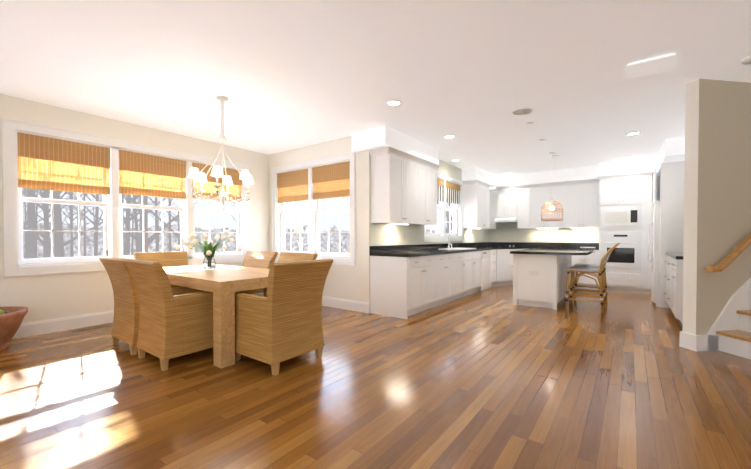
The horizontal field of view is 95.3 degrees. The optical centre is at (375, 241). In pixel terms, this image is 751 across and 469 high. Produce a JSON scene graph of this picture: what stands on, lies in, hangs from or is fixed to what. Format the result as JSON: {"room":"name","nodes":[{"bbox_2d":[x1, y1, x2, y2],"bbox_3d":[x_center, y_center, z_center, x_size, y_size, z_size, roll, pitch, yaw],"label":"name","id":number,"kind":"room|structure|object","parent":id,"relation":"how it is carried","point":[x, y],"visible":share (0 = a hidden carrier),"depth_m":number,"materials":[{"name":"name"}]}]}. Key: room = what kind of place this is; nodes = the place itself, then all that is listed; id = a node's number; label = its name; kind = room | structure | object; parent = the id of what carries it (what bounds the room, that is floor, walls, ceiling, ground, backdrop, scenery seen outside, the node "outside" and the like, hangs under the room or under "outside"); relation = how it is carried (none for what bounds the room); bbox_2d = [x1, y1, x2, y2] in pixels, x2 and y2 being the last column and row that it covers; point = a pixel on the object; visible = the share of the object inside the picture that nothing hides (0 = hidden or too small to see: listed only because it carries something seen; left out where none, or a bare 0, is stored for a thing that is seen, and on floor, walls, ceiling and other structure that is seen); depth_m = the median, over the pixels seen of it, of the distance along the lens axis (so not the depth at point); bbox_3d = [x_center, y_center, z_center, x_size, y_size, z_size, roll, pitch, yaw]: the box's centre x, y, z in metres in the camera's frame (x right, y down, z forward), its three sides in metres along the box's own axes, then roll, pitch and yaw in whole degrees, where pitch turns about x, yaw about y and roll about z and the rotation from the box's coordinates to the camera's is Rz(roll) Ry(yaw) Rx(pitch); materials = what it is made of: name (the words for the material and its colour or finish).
{"room":"kitchen","nodes":[
{"label":"kitchen","id":0,"kind":"room"},
{"bbox_2d":[0,94,684,322],"bbox_3d":[1.462,-0.261,2.979,10.400,2.740,12.750,1,1,37],"label":"wall","id":1,"kind":"structure","parent":0,"point":[48,296],"depth_m":5.33,"materials":[{"name":"white paint"}]},
{"bbox_2d":[12,310,113,338],"bbox_3d":[-4.131,1.017,3.840,0.018,0.160,6.970,1,1,37],"label":"baseboard","id":2,"kind":"structure","parent":1,"relation":"attached to","point":[55,325],"depth_m":4.22,"materials":[{"name":"white wood"}]},
{"bbox_2d":[1,118,249,276],"bbox_3d":[-3.303,-0.510,5.091,0.228,1.764,3.064,1,1,37],"label":"window","id":3,"kind":"structure","parent":1,"relation":"in","point":[16,263],"depth_m":4.53,"materials":[{"name":"white wood"}]},
{"bbox_2d":[17,132,109,255],"bbox_3d":[-3.840,-0.529,4.269,0.040,1.451,0.876,1,1,37],"label":"window blind","id":4,"kind":"object","parent":3,"relation":"attached to","point":[47,163],"visible":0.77,"depth_m":4.22,"materials":[{"name":"brown wood"}]},
{"bbox_2d":[119,150,185,250],"bbox_3d":[-3.255,-0.540,5.055,0.040,1.451,0.876,1,1,37],"label":"window blind","id":5,"kind":"object","parent":3,"relation":"attached to","point":[141,174],"visible":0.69,"depth_m":5.01,"materials":[{"name":"brown wood"}]},
{"bbox_2d":[192,162,241,238],"bbox_3d":[-2.670,-0.551,5.841,0.040,1.451,0.876,1,1,37],"label":"window blind","id":6,"kind":"object","parent":3,"relation":"attached to","point":[209,189],"visible":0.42,"depth_m":5.80,"materials":[{"name":"brown wood"}]},
{"bbox_2d":[271,152,355,265],"bbox_3d":[-1.085,-0.523,6.004,2.064,1.764,0.228,1,1,37],"label":"window","id":7,"kind":"structure","parent":1,"relation":"in","point":[313,212],"depth_m":5.94,"materials":[{"name":"white wood"}]},
{"bbox_2d":[277,169,307,251],"bbox_3d":[-1.510,-0.557,6.244,0.866,1.451,0.040,1,1,37],"label":"window blind","id":8,"kind":"object","parent":7,"relation":"attached to","point":[292,186],"visible":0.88,"depth_m":6.21,"materials":[{"name":"brown wood"}]},
{"bbox_2d":[312,161,349,252],"bbox_3d":[-0.731,-0.549,5.666,0.866,1.451,0.040,1,1,37],"label":"window blind","id":9,"kind":"object","parent":7,"relation":"attached to","point":[331,181],"visible":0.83,"depth_m":5.64,"materials":[{"name":"brown wood"}]},
{"bbox_2d":[322,296,368,312],"bbox_3d":[-1.069,0.989,5.895,2.420,0.160,0.018,1,1,37],"label":"baseboard","id":10,"kind":"structure","parent":1,"relation":"attached to","point":[352,305],"depth_m":5.44,"materials":[{"name":"white wood"}]},
{"bbox_2d":[368,146,407,224],"bbox_3d":[0.194,-0.835,5.251,0.342,1.095,0.438,1,1,37],"label":"upper cabinet","id":11,"kind":"object","parent":1,"relation":"attached to","point":[389,165],"depth_m":5.10,"materials":[{"name":"white wood"}]},
{"bbox_2d":[408,154,419,225],"bbox_3d":[0.409,-0.839,5.539,0.342,1.095,0.488,1,1,37],"label":"upper cabinet","id":12,"kind":"object","parent":1,"relation":"attached to","point":[413,162],"depth_m":5.54,"materials":[{"name":"white wood"}]},
{"bbox_2d":[420,158,427,225],"bbox_3d":[0.639,-0.843,5.848,0.342,1.095,0.489,1,1,37],"label":"upper cabinet","id":13,"kind":"object","parent":1,"relation":"attached to","point":[423,162],"depth_m":5.80,"materials":[{"name":"white wood"}]},
{"bbox_2d":[369,242,487,253],"bbox_3d":[1.513,0.085,7.306,0.022,0.103,5.347,1,1,37],"label":"backsplash","id":14,"kind":"structure","parent":1,"relation":"attached to","point":[448,246],"depth_m":6.54,"materials":[{"name":"black stone"}]},
{"bbox_2d":[428,162,439,225],"bbox_3d":[0.853,-0.848,6.136,0.342,1.095,0.437,1,1,37],"label":"upper cabinet","id":15,"kind":"object","parent":1,"relation":"attached to","point":[432,167],"depth_m":6.06,"materials":[{"name":"white wood"}]},
{"bbox_2d":[423,172,463,241],"bbox_3d":[1.399,-0.712,7.306,0.228,1.404,1.914,1,1,37],"label":"window","id":16,"kind":"structure","parent":1,"relation":"in","point":[440,234],"depth_m":7.34,"materials":[{"name":"white wood"}]},
{"bbox_2d":[437,178,459,207],"bbox_3d":[1.448,-1.039,7.265,0.032,0.517,1.710,1,1,37],"label":"window blind","id":17,"kind":"object","parent":16,"relation":"attached to","point":[452,192],"visible":0.65,"depth_m":7.47,"materials":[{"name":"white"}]},
{"bbox_2d":[463,179,483,228],"bbox_3d":[2.323,-0.875,8.114,0.342,1.095,0.492,1,1,37],"label":"upper cabinet","id":18,"kind":"object","parent":1,"relation":"attached to","point":[473,189],"depth_m":7.92,"materials":[{"name":"white wood"}]},
{"bbox_2d":[484,182,491,228],"bbox_3d":[2.555,-0.880,8.425,0.342,1.095,0.492,1,1,37],"label":"upper cabinet","id":19,"kind":"object","parent":1,"relation":"attached to","point":[487,194],"depth_m":8.41,"materials":[{"name":"white wood"}]},
{"bbox_2d":[492,190,503,228],"bbox_3d":[3.148,-0.841,9.196,0.375,0.995,0.341,1,1,37],"label":"upper cabinet","id":20,"kind":"object","parent":1,"relation":"attached to","point":[496,220],"depth_m":9.00,"materials":[{"name":"white wood"}]},
{"bbox_2d":[496,186,507,217],"bbox_3d":[3.385,-1.036,9.018,0.319,0.800,0.341,1,1,37],"label":"upper cabinet","id":21,"kind":"object","parent":1,"relation":"attached to","point":[503,189],"depth_m":8.86,"materials":[{"name":"white wood"}]},
{"bbox_2d":[508,186,515,217],"bbox_3d":[3.558,-1.034,8.889,0.320,0.800,0.341,1,1,37],"label":"upper cabinet","id":22,"kind":"object","parent":1,"relation":"attached to","point":[511,189],"depth_m":8.73,"materials":[{"name":"white wood"}]},
{"bbox_2d":[516,184,531,228],"bbox_3d":[3.807,-0.884,8.706,0.404,1.095,0.341,1,1,37],"label":"upper cabinet","id":23,"kind":"object","parent":1,"relation":"attached to","point":[523,193],"depth_m":8.56,"materials":[{"name":"white wood"}]},
{"bbox_2d":[532,183,547,228],"bbox_3d":[4.073,-0.881,8.508,0.469,1.095,0.341,1,1,37],"label":"upper cabinet","id":24,"kind":"object","parent":1,"relation":"attached to","point":[539,190],"depth_m":8.35,"materials":[{"name":"white wood"}]},
{"bbox_2d":[488,242,599,245],"bbox_3d":[4.152,0.066,8.661,2.596,0.103,0.022,1,1,37],"label":"backsplash","id":25,"kind":"structure","parent":1,"relation":"attached to","point":[489,243],"depth_m":8.70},
{"bbox_2d":[548,182,567,228],"bbox_3d":[4.366,-0.878,8.290,0.469,1.095,0.341,1,1,37],"label":"upper cabinet","id":26,"kind":"object","parent":1,"relation":"attached to","point":[557,191],"depth_m":8.10,"materials":[{"name":"white wood"}]},
{"bbox_2d":[568,179,583,228],"bbox_3d":[4.659,-0.875,8.073,0.468,1.095,0.341,1,1,37],"label":"upper cabinet","id":27,"kind":"object","parent":1,"relation":"attached to","point":[576,187],"depth_m":7.89,"materials":[{"name":"white wood"}]},
{"bbox_2d":[584,178,599,229],"bbox_3d":[4.930,-0.872,7.871,0.416,1.095,0.341,1,1,37],"label":"upper cabinet","id":28,"kind":"object","parent":1,"relation":"attached to","point":[591,186],"depth_m":7.70,"materials":[{"name":"white wood"}]},
{"bbox_2d":[660,170,663,201],"bbox_3d":[5.406,-1.007,5.948,0.620,0.570,0.521,1,1,37],"label":"upper cabinet","id":29,"kind":"object","parent":1,"relation":"attached to","point":[662,171],"depth_m":5.59,"materials":[{"name":"white wood"}]},
{"bbox_2d":[664,161,684,201],"bbox_3d":[5.155,-1.003,5.611,0.620,0.570,0.527,1,1,37],"label":"upper cabinet","id":30,"kind":"object","parent":1,"relation":"attached to","point":[673,171],"depth_m":5.51,"materials":[{"name":"white wood"}]},
{"bbox_2d":[0,285,750,468],"bbox_3d":[1.462,1.134,2.998,10.400,0.050,12.750,1,1,37],"label":"floor","id":31,"kind":"structure","parent":0,"point":[493,377],"depth_m":2.44,"materials":[{"name":"brown wood"}]},
{"bbox_2d":[0,306,27,350],"bbox_3d":[-3.966,0.872,3.472,0.630,0.462,0.630,1,1,37],"label":"plant pot","id":32,"kind":"object","parent":31,"relation":"on","point":[11,319],"visible":1,"depth_m":3.50,"materials":[{"name":"ceramic"}]},
{"bbox_2d":[72,325,108,331],"bbox_3d":[-3.590,1.088,4.324,0.110,0.004,0.350,1,1,37],"label":"floor vent","id":33,"kind":"object","parent":31,"relation":"in","point":[89,328],"visible":1,"depth_m":4.30,"materials":[{"name":"brown metal"}]},
{"bbox_2d":[99,257,180,354],"bbox_3d":[-2.426,0.628,3.712,0.672,0.943,0.732,1,1,37],"label":"chair","id":34,"kind":"object","parent":31,"relation":"on","point":[125,327],"visible":0.4,"depth_m":3.44,"materials":[{"name":"wicker"}]},
{"bbox_2d":[133,251,187,266],"bbox_3d":[-2.739,0.615,4.625,0.732,0.943,0.672,1,1,37],"label":"chair","id":35,"kind":"object","parent":31,"relation":"on","point":[172,259],"visible":0.12,"depth_m":4.80,"materials":[{"name":"wicker"}]},
{"bbox_2d":[124,259,212,370],"bbox_3d":[-1.883,0.633,3.321,0.672,0.943,0.732,1,1,37],"label":"chair","id":36,"kind":"object","parent":31,"relation":"on","point":[174,322],"visible":0.79,"depth_m":3.08,"materials":[{"name":"wicker"}]},
{"bbox_2d":[163,264,269,367],"bbox_3d":[-1.856,0.715,3.995,2.000,0.760,1.000,1,1,37],"label":"table","id":37,"kind":"object","parent":31,"relation":"on","point":[223,283],"visible":0.44,"depth_m":3.12,"materials":[{"name":"brown wood"}]},
{"bbox_2d":[174,230,241,269],"bbox_3d":[-1.992,0.094,4.130,0.704,0.475,0.701,1,1,37],"label":"vase","id":38,"kind":"object","parent":37,"relation":"on","point":[208,253],"visible":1,"depth_m":4.06,"materials":[{"name":"clear glass"}]},
{"bbox_2d":[238,251,277,291],"bbox_3d":[-1.849,0.614,4.706,0.672,0.943,0.732,1,1,37],"label":"chair","id":39,"kind":"object","parent":31,"relation":"on","point":[259,259],"visible":0.04,"depth_m":4.88,"materials":[{"name":"wicker"}]},
{"bbox_2d":[239,252,317,296],"bbox_3d":[-1.217,0.620,4.249,0.672,0.943,0.732,1,1,37],"label":"chair","id":40,"kind":"object","parent":31,"relation":"on","point":[287,257],"visible":0.1,"depth_m":4.37,"materials":[{"name":"wicker"}]},
{"bbox_2d":[235,259,332,375],"bbox_3d":[-0.893,0.635,3.216,0.732,0.943,0.672,1,1,37],"label":"chair","id":41,"kind":"object","parent":31,"relation":"on","point":[279,323],"visible":0.98,"depth_m":3.00,"materials":[{"name":"wicker"}]},
{"bbox_2d":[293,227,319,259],"bbox_3d":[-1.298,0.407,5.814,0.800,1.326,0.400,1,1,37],"label":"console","id":42,"kind":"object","parent":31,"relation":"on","point":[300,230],"visible":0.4,"depth_m":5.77,"materials":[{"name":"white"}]},
{"bbox_2d":[369,254,439,318],"bbox_3d":[0.454,0.641,5.339,0.678,0.870,0.890,1,1,37],"label":"base cabinet","id":43,"kind":"object","parent":31,"relation":"on","point":[406,281],"depth_m":5.03,"materials":[{"name":"white wood"}]},
{"bbox_2d":[372,246,523,257],"bbox_3d":[1.953,0.161,6.980,1.118,0.040,5.347,1,1,37],"label":"countertop","id":44,"kind":"structure","parent":43,"relation":"on","point":[455,249],"depth_m":5.88,"materials":[{"name":"black stone"}]},
{"bbox_2d":[440,254,455,304],"bbox_3d":[0.903,0.633,5.943,0.678,0.870,0.824,1,1,37],"label":"base cabinet","id":45,"kind":"object","parent":31,"relation":"on","point":[447,261],"depth_m":5.85,"materials":[{"name":"white wood"}]},
{"bbox_2d":[456,250,467,298],"bbox_3d":[1.246,0.626,6.405,0.678,0.870,0.534,1,1,37],"label":"base cabinet","id":46,"kind":"object","parent":31,"relation":"on","point":[462,258],"depth_m":6.34,"materials":[{"name":"white wood"}]},
{"bbox_2d":[468,250,475,294],"bbox_3d":[1.519,0.621,6.772,0.678,0.870,0.589,1,1,37],"label":"base cabinet","id":47,"kind":"object","parent":31,"relation":"on","point":[471,253],"depth_m":6.74,"materials":[{"name":"white wood"}]},
{"bbox_2d":[476,250,483,291],"bbox_3d":[1.793,0.616,7.140,0.678,0.870,0.538,1,1,37],"label":"base cabinet","id":48,"kind":"object","parent":31,"relation":"on","point":[479,253],"depth_m":7.11,"materials":[{"name":"white wood"}]},
{"bbox_2d":[484,250,491,289],"bbox_3d":[2.099,0.610,7.551,0.678,0.870,0.591,1,1,37],"label":"base cabinet","id":49,"kind":"object","parent":31,"relation":"on","point":[487,253],"depth_m":7.46,"materials":[{"name":"white wood"}]},
{"bbox_2d":[492,250,499,285],"bbox_3d":[2.431,0.604,7.973,0.708,0.870,0.483,1,1,37],"label":"base cabinet","id":50,"kind":"object","parent":31,"relation":"on","point":[495,253],"depth_m":7.94,"materials":[{"name":"white wood"}]},
{"bbox_2d":[500,250,515,285],"bbox_3d":[3.138,0.596,8.554,1.150,0.870,1.417,1,1,37],"label":"base cabinet","id":51,"kind":"object","parent":31,"relation":"on","point":[506,259],"depth_m":8.06,"materials":[{"name":"white wood"}]},
{"bbox_2d":[510,252,571,309],"bbox_3d":[3.084,0.627,6.295,0.722,0.872,1.672,1,1,37],"label":"kitchen island","id":52,"kind":"object","parent":31,"relation":"on","point":[539,277],"depth_m":5.64,"materials":[{"name":"painted wood"},{"name":"black granite"}]},
{"bbox_2d":[518,248,594,255],"bbox_3d":[3.247,0.170,6.175,1.100,0.040,1.800,1,1,37],"label":"island countertop","id":53,"kind":"structure","parent":52,"relation":"on","point":[535,251],"depth_m":5.65,"materials":[{"name":"black stone"}]},
{"bbox_2d":[572,250,595,289],"bbox_3d":[4.741,0.606,7.840,0.662,0.870,0.649,1,1,37],"label":"base cabinet","id":54,"kind":"object","parent":31,"relation":"on","point":[591,258],"depth_m":7.54,"materials":[{"name":"white wood"}]},
{"bbox_2d":[524,246,595,249],"bbox_3d":[4.401,0.146,8.078,1.500,0.040,0.663,1,1,37],"label":"countertop","id":55,"kind":"structure","parent":54,"relation":"on","point":[525,247],"depth_m":7.97,"materials":[{"name":"black stone"}]},
{"bbox_2d":[565,243,618,312],"bbox_3d":[3.460,0.544,5.473,0.699,1.063,0.488,1,1,37],"label":"stool","id":56,"kind":"object","parent":31,"relation":"on","point":[589,270],"visible":1,"depth_m":5.42,"materials":[{"name":"wicker"}]},
{"bbox_2d":[571,243,619,304],"bbox_3d":[3.854,0.536,6.003,0.699,1.063,0.488,1,1,37],"label":"stool","id":57,"kind":"object","parent":31,"relation":"on","point":[590,265],"visible":0.46,"depth_m":6.00,"materials":[{"name":"wood"}]},
{"bbox_2d":[596,171,651,293],"bbox_3d":[5.344,-0.182,7.348,0.880,2.460,0.701,1,1,37],"label":"tall cabinet","id":58,"kind":"object","parent":31,"relation":"on","point":[625,199],"depth_m":7.06,"materials":[{"name":"white wood"}]},
{"bbox_2d":[648,201,659,306],"bbox_3d":[5.166,0.194,5.864,0.789,1.750,0.910,1,1,37],"label":"fridge","id":59,"kind":"object","parent":31,"relation":"on","point":[655,261],"visible":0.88,"depth_m":5.69,"materials":[{"name":"white metal"}]},
{"bbox_2d":[664,254,667,307],"bbox_3d":[4.828,0.643,5.194,0.620,0.870,0.500,1,1,37],"label":"base cabinet","id":60,"kind":"object","parent":31,"relation":"on","point":[665,255],"depth_m":5.57,"materials":[{"name":"white wood"}]},
{"bbox_2d":[668,254,671,309],"bbox_3d":[4.499,0.650,4.751,0.620,0.870,0.602,1,1,37],"label":"base cabinet","id":61,"kind":"object","parent":31,"relation":"on","point":[669,255],"depth_m":4.96,"materials":[{"name":"white wood"}]},
{"bbox_2d":[672,258,682,323],"bbox_3d":[4.193,0.655,4.339,0.620,0.870,0.530,1,1,37],"label":"base cabinet","id":62,"kind":"object","parent":31,"relation":"on","point":[677,263],"depth_m":4.30,"materials":[{"name":"white wood"}]},
{"bbox_2d":[664,250,682,257],"bbox_3d":[4.503,0.192,4.756,0.628,0.040,1.580,1,1,37],"label":"countertop","id":63,"kind":"structure","parent":62,"relation":"on","point":[675,253],"depth_m":5.30,"materials":[{"name":"stone"}]},
{"bbox_2d":[0,0,750,174],"bbox_3d":[1.462,-1.655,2.959,10.400,0.050,12.750,1,1,37],"label":"ceiling","id":64,"kind":"structure","parent":0,"point":[286,75],"depth_m":3.23,"materials":[{"name":"white paint"}]},
{"bbox_2d":[188,96,253,209],"bbox_3d":[-1.748,-1.006,3.915,0.688,1.276,0.712,1,1,37],"label":"chandelier","id":65,"kind":"object","parent":64,"relation":"hanging from","point":[245,175],"visible":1,"depth_m":3.89,"materials":[{"name":"painted metal"},{"name":"fabric"},{"name":"glass"}]},
{"bbox_2d":[386,100,401,106],"bbox_3d":[0.210,-1.626,3.972,0.180,0.035,0.186,0,1,25],"label":"recessed light","id":66,"kind":"object","parent":64,"relation":"in","point":[393,103],"depth_m":4.05,"materials":[{"name":"white"}]},
{"bbox_2d":[512,108,532,115],"bbox_3d":[1.822,-1.630,4.250,0.229,0.035,0.248,0,1,25],"label":"recessed light","id":67,"kind":"object","parent":64,"relation":"in","point":[524,111],"depth_m":4.31,"materials":[{"name":"white"}]},
{"bbox_2d":[541,152,562,220],"bbox_3d":[3.326,-1.037,6.448,0.378,1.283,0.378,1,1,37],"label":"pendant light","id":68,"kind":"object","parent":64,"relation":"hanging from","point":[551,208],"visible":1,"depth_m":6.44,"materials":[{"name":"white"}]},
{"bbox_2d":[627,53,675,78],"bbox_3d":[2.510,-1.614,3.124,0.396,0.035,0.412,0,1,25],"label":"air vent","id":69,"kind":"object","parent":64,"relation":"in","point":[659,64],"depth_m":3.14,"materials":[{"name":"white metal"}]},
{"bbox_2d":[741,56,750,64],"bbox_3d":[3.276,-1.613,3.017,0.103,0.035,0.183,0,1,25],"label":"recessed light","id":70,"kind":"object","parent":64,"relation":"in","point":[746,61],"depth_m":3.04,"materials":[{"name":"white"}]},
{"bbox_2d":[679,79,750,359],"bbox_3d":[6.023,-1.022,3.376,5.522,4.251,1.214,0,1,-8],"label":"wall","id":71,"kind":"structure","parent":0,"point":[717,229],"depth_m":3.49,"materials":[{"name":"beige painted drywall"}]},
{"bbox_2d":[706,233,750,272],"bbox_3d":[5.505,-1.507,3.712,4.450,3.604,0.108,0,1,-8],"label":"handrail","id":72,"kind":"object","parent":71,"relation":"attached to","point":[734,254],"visible":1,"depth_m":3.41,"materials":[{"name":"brown wood"}]},
{"label":"outside","id":73,"kind":"structure","parent":0,"visible":0},
{"bbox_2d":[22,188,452,257],"bbox_3d":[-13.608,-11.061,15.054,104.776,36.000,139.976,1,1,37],"label":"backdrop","id":74,"kind":"structure","parent":73,"point":[201,221],"depth_m":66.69,"materials":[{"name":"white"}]},
{"label":"snow","id":75,"kind":"object","parent":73,"visible":0},
{"bbox_2d":[22,188,452,258],"bbox_3d":[-15.898,-4.723,28.334,53.230,16.968,62.222,1,1,37],"label":"trees","id":76,"kind":"object","parent":75,"relation":"on","point":[30,223],"visible":0.19,"depth_m":14.38,"materials":[{"name":"grey plant"}]}
]}

